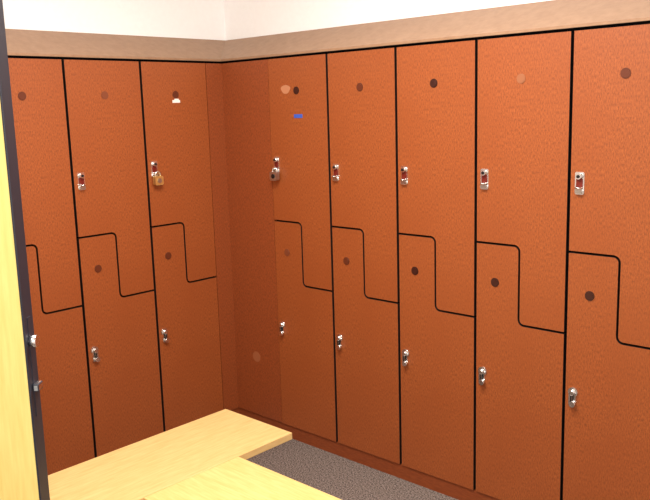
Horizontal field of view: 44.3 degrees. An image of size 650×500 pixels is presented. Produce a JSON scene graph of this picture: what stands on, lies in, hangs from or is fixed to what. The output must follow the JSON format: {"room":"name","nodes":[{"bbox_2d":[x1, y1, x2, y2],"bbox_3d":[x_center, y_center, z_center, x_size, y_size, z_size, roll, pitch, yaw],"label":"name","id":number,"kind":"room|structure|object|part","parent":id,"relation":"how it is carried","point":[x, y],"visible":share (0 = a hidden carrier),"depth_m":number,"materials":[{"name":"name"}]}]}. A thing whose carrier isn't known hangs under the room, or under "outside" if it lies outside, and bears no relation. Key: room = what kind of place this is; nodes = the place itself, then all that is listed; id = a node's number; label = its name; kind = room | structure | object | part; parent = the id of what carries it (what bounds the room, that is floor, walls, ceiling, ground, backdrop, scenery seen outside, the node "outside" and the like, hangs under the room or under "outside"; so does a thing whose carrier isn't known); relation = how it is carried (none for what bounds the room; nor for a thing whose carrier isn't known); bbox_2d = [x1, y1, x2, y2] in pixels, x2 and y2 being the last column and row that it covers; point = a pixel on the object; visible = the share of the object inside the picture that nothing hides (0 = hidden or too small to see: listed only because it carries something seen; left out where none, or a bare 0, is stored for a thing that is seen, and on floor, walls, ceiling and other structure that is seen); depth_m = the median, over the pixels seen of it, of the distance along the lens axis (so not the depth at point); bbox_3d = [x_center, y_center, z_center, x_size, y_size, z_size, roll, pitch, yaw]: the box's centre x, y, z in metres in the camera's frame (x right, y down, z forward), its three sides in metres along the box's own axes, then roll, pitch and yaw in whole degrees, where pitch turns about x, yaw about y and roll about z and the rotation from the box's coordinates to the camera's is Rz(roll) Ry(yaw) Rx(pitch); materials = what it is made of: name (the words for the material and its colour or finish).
{"room":"changing room","nodes":[
{"label":"changing room","id":0,"kind":"room"},
{"bbox_2d":[2,0,224,39],"bbox_3d":[-2.193,-0.147,2.663,0.098,2.750,4.822,8,14,43],"label":"wall","id":1,"kind":"structure","parent":0,"point":[191,19],"depth_m":3.79,"materials":[{"name":"white paint"}]},
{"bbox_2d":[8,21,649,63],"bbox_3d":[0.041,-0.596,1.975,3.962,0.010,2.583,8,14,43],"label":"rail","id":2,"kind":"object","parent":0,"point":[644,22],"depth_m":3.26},
{"bbox_2d":[246,439,457,499],"bbox_3d":[-0.620,1.426,1.555,4.202,0.050,4.920,8,14,43],"label":"floor","id":3,"kind":"structure","parent":0,"point":[342,478],"depth_m":3.60,"materials":[{"name":"carpet"}]},
{"bbox_2d":[0,0,49,499],"bbox_3d":[-0.976,0.370,1.516,0.874,2.038,0.044,-2,10,1],"label":"leaf","id":4,"kind":"object","parent":3,"relation":"on","point":[18,472],"depth_m":1.46,"materials":[{"name":"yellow wood"}]},
{"bbox_3d":[-0.541,0.359,1.509,0.004,2.038,0.044,-2,10,1],"label":"edge strip","id":5,"kind":"part","parent":4,"relation":"part of","materials":[{"name":"wood"}]},
{"bbox_2d":[27,316,42,415],"bbox_3d":[-0.536,0.217,1.483,0.014,0.190,0.025,-2,10,1],"label":"bolts","id":6,"kind":"object","parent":4,"relation":"attached to","point":[33,340],"visible":1,"depth_m":1.48,"materials":[{"name":"silver"}]},
{"bbox_2d":[8,58,94,474],"bbox_3d":[-1.271,0.104,3.427,0.230,1.797,0.379,8,14,43],"label":"locker","id":7,"kind":"object","parent":3,"relation":"on","point":[37,89],"visible":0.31,"depth_m":3.40,"materials":[{"name":"orange"}]},
{"bbox_3d":[-1.223,-0.252,3.308,0.018,1.058,0.369,8,14,43],"label":"door","id":8,"kind":"part","parent":7,"relation":"part of","materials":[{"name":"brown wood"}]},
{"bbox_3d":[-1.201,0.488,3.439,0.018,1.033,0.369,8,14,43],"label":"door","id":9,"kind":"part","parent":7,"relation":"part of","materials":[{"name":"brown wood"}]},
{"bbox_2d":[61,60,163,457],"bbox_3d":[-1.011,0.048,3.700,0.230,1.797,0.379,8,14,43],"label":"locker","id":10,"kind":"object","parent":3,"relation":"on","point":[103,108],"visible":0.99,"depth_m":3.62,"materials":[{"name":"orange"}]},
{"bbox_3d":[-0.963,-0.307,3.581,0.018,1.058,0.369,8,14,43],"label":"door","id":11,"kind":"part","parent":10,"relation":"part of","materials":[{"name":"orange laminate"}]},
{"bbox_3d":[-0.941,0.432,3.712,0.018,1.033,0.369,8,14,43],"label":"door","id":12,"kind":"part","parent":10,"relation":"part of","materials":[{"name":"brown wood"}]},
{"bbox_2d":[139,62,222,431],"bbox_3d":[-0.748,-0.007,3.970,0.240,1.797,0.379,8,14,43],"label":"locker","id":13,"kind":"object","parent":3,"relation":"on","point":[173,94],"visible":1,"depth_m":3.90,"materials":[{"name":"orange"}]},
{"bbox_3d":[-0.703,-0.363,3.854,0.018,1.058,0.369,8,14,43],"label":"door","id":14,"kind":"part","parent":13,"relation":"part of","materials":[{"name":"brown wood"}]},
{"bbox_3d":[-0.681,0.377,3.985,0.018,1.033,0.369,8,14,43],"label":"door","id":15,"kind":"part","parent":13,"relation":"part of","materials":[{"name":"brown wood"}]},
{"bbox_2d":[48,409,340,499],"bbox_3d":[-0.233,1.009,2.413,1.415,0.450,1.040,8,14,43],"label":"bench","id":16,"kind":"object","parent":3,"relation":"on","point":[204,458],"visible":1,"depth_m":2.68,"materials":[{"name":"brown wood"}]},
{"bbox_2d":[205,59,281,422],"bbox_3d":[-0.401,-0.019,3.982,0.354,1.797,0.117,8,14,43],"label":"filler panel","id":17,"kind":"object","parent":3,"relation":"on","point":[238,105],"visible":0.98,"depth_m":4.01,"materials":[{"name":"orange laminate"}]},
{"bbox_2d":[268,54,337,441],"bbox_3d":[-0.049,-0.002,3.825,0.379,1.797,0.240,8,14,43],"label":"locker","id":18,"kind":"object","parent":3,"relation":"on","point":[300,175],"visible":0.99,"depth_m":3.75,"materials":[{"name":"orange"}]},
{"bbox_3d":[-0.112,-0.355,3.706,0.369,1.058,0.018,8,14,43],"label":"door","id":19,"kind":"part","parent":18,"relation":"part of","materials":[{"name":"orange laminate"}]},
{"bbox_3d":[-0.090,0.385,3.837,0.369,1.033,0.018,8,14,43],"label":"door","id":20,"kind":"part","parent":18,"relation":"part of","materials":[{"name":"brown wood"}]},
{"bbox_2d":[327,48,401,463],"bbox_3d":[0.232,0.035,3.571,0.379,1.797,0.230,8,14,43],"label":"locker","id":21,"kind":"object","parent":3,"relation":"on","point":[362,85],"visible":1,"depth_m":3.49,"materials":[{"name":"orange"}]},
{"bbox_3d":[0.167,-0.317,3.449,0.369,1.058,0.018,8,14,43],"label":"door","id":22,"kind":"part","parent":21,"relation":"part of","materials":[{"name":"orange laminate"}]},
{"bbox_3d":[0.188,0.423,3.580,0.369,1.033,0.018,8,14,43],"label":"door","id":23,"kind":"part","parent":21,"relation":"part of","materials":[{"name":"brown wood"}]},
{"bbox_2d":[230,407,499,499],"bbox_3d":[0.093,1.215,2.295,3.962,0.066,2.583,8,14,43],"label":"plinth","id":24,"kind":"object","parent":3,"relation":"on","point":[428,481],"visible":0.18,"depth_m":3.64,"materials":[{"name":"brown wood"}]},
{"bbox_2d":[397,40,478,489],"bbox_3d":[0.511,0.072,3.314,0.379,1.797,0.230,8,14,43],"label":"locker","id":25,"kind":"object","parent":3,"relation":"on","point":[437,84],"visible":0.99,"depth_m":3.23,"materials":[{"name":"orange"}]},
{"bbox_3d":[0.445,-0.280,3.191,0.369,1.058,0.018,8,14,43],"label":"door","id":26,"kind":"part","parent":25,"relation":"part of","materials":[{"name":"brown wood"}]},
{"bbox_3d":[0.466,0.460,3.322,0.369,1.033,0.018,8,14,43],"label":"door","id":27,"kind":"part","parent":25,"relation":"part of","materials":[{"name":"brown wood"}]},
{"bbox_2d":[476,31,573,499],"bbox_3d":[0.789,0.110,3.056,0.379,1.797,0.230,8,14,43],"label":"locker","id":28,"kind":"object","parent":3,"relation":"on","point":[525,103],"visible":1,"depth_m":2.97,"materials":[{"name":"orange"}]},
{"bbox_3d":[0.745,0.498,3.065,0.369,1.033,0.018,8,14,43],"label":"door","id":29,"kind":"part","parent":28,"relation":"part of","materials":[{"name":"brown wood"}]},
{"bbox_3d":[0.723,-0.242,2.934,0.369,1.058,0.018,8,14,43],"label":"door","id":30,"kind":"part","parent":28,"relation":"part of","materials":[{"name":"brown wood"}]},
{"bbox_2d":[563,24,649,499],"bbox_3d":[1.067,0.147,2.799,0.379,1.797,0.230,8,14,43],"label":"locker","id":31,"kind":"object","parent":3,"relation":"on","point":[607,431],"visible":1,"depth_m":2.74,"materials":[{"name":"orange"}]},
{"bbox_3d":[1.023,0.535,2.807,0.369,1.033,0.018,8,14,43],"label":"door","id":32,"kind":"part","parent":31,"relation":"part of","materials":[{"name":"brown wood"}]},
{"bbox_3d":[1.001,-0.205,2.676,0.369,1.058,0.018,8,14,43],"label":"door","id":33,"kind":"part","parent":31,"relation":"part of","materials":[{"name":"brown wood"}]},
{"bbox_3d":[1.902,0.259,2.026,0.379,1.797,0.230,8,14,43],"label":"locker","id":34,"kind":"object","parent":3,"relation":"on","visible":0},
{"bbox_2d":[5,0,649,61],"bbox_3d":[0.038,-0.666,1.977,3.982,0.127,2.603,8,14,43],"label":"fascia board","id":35,"kind":"object","parent":34,"relation":"on","point":[553,14],"visible":0.75,"depth_m":3.37,"materials":[{"name":"beige wood"}]},
{"bbox_2d":[224,0,550,39],"bbox_3d":[0.985,-0.306,3.038,4.202,2.750,0.098,8,14,43],"label":"wall","id":36,"kind":"structure","parent":0,"point":[243,18],"depth_m":3.75,"materials":[{"name":"white paint"}]}
]}

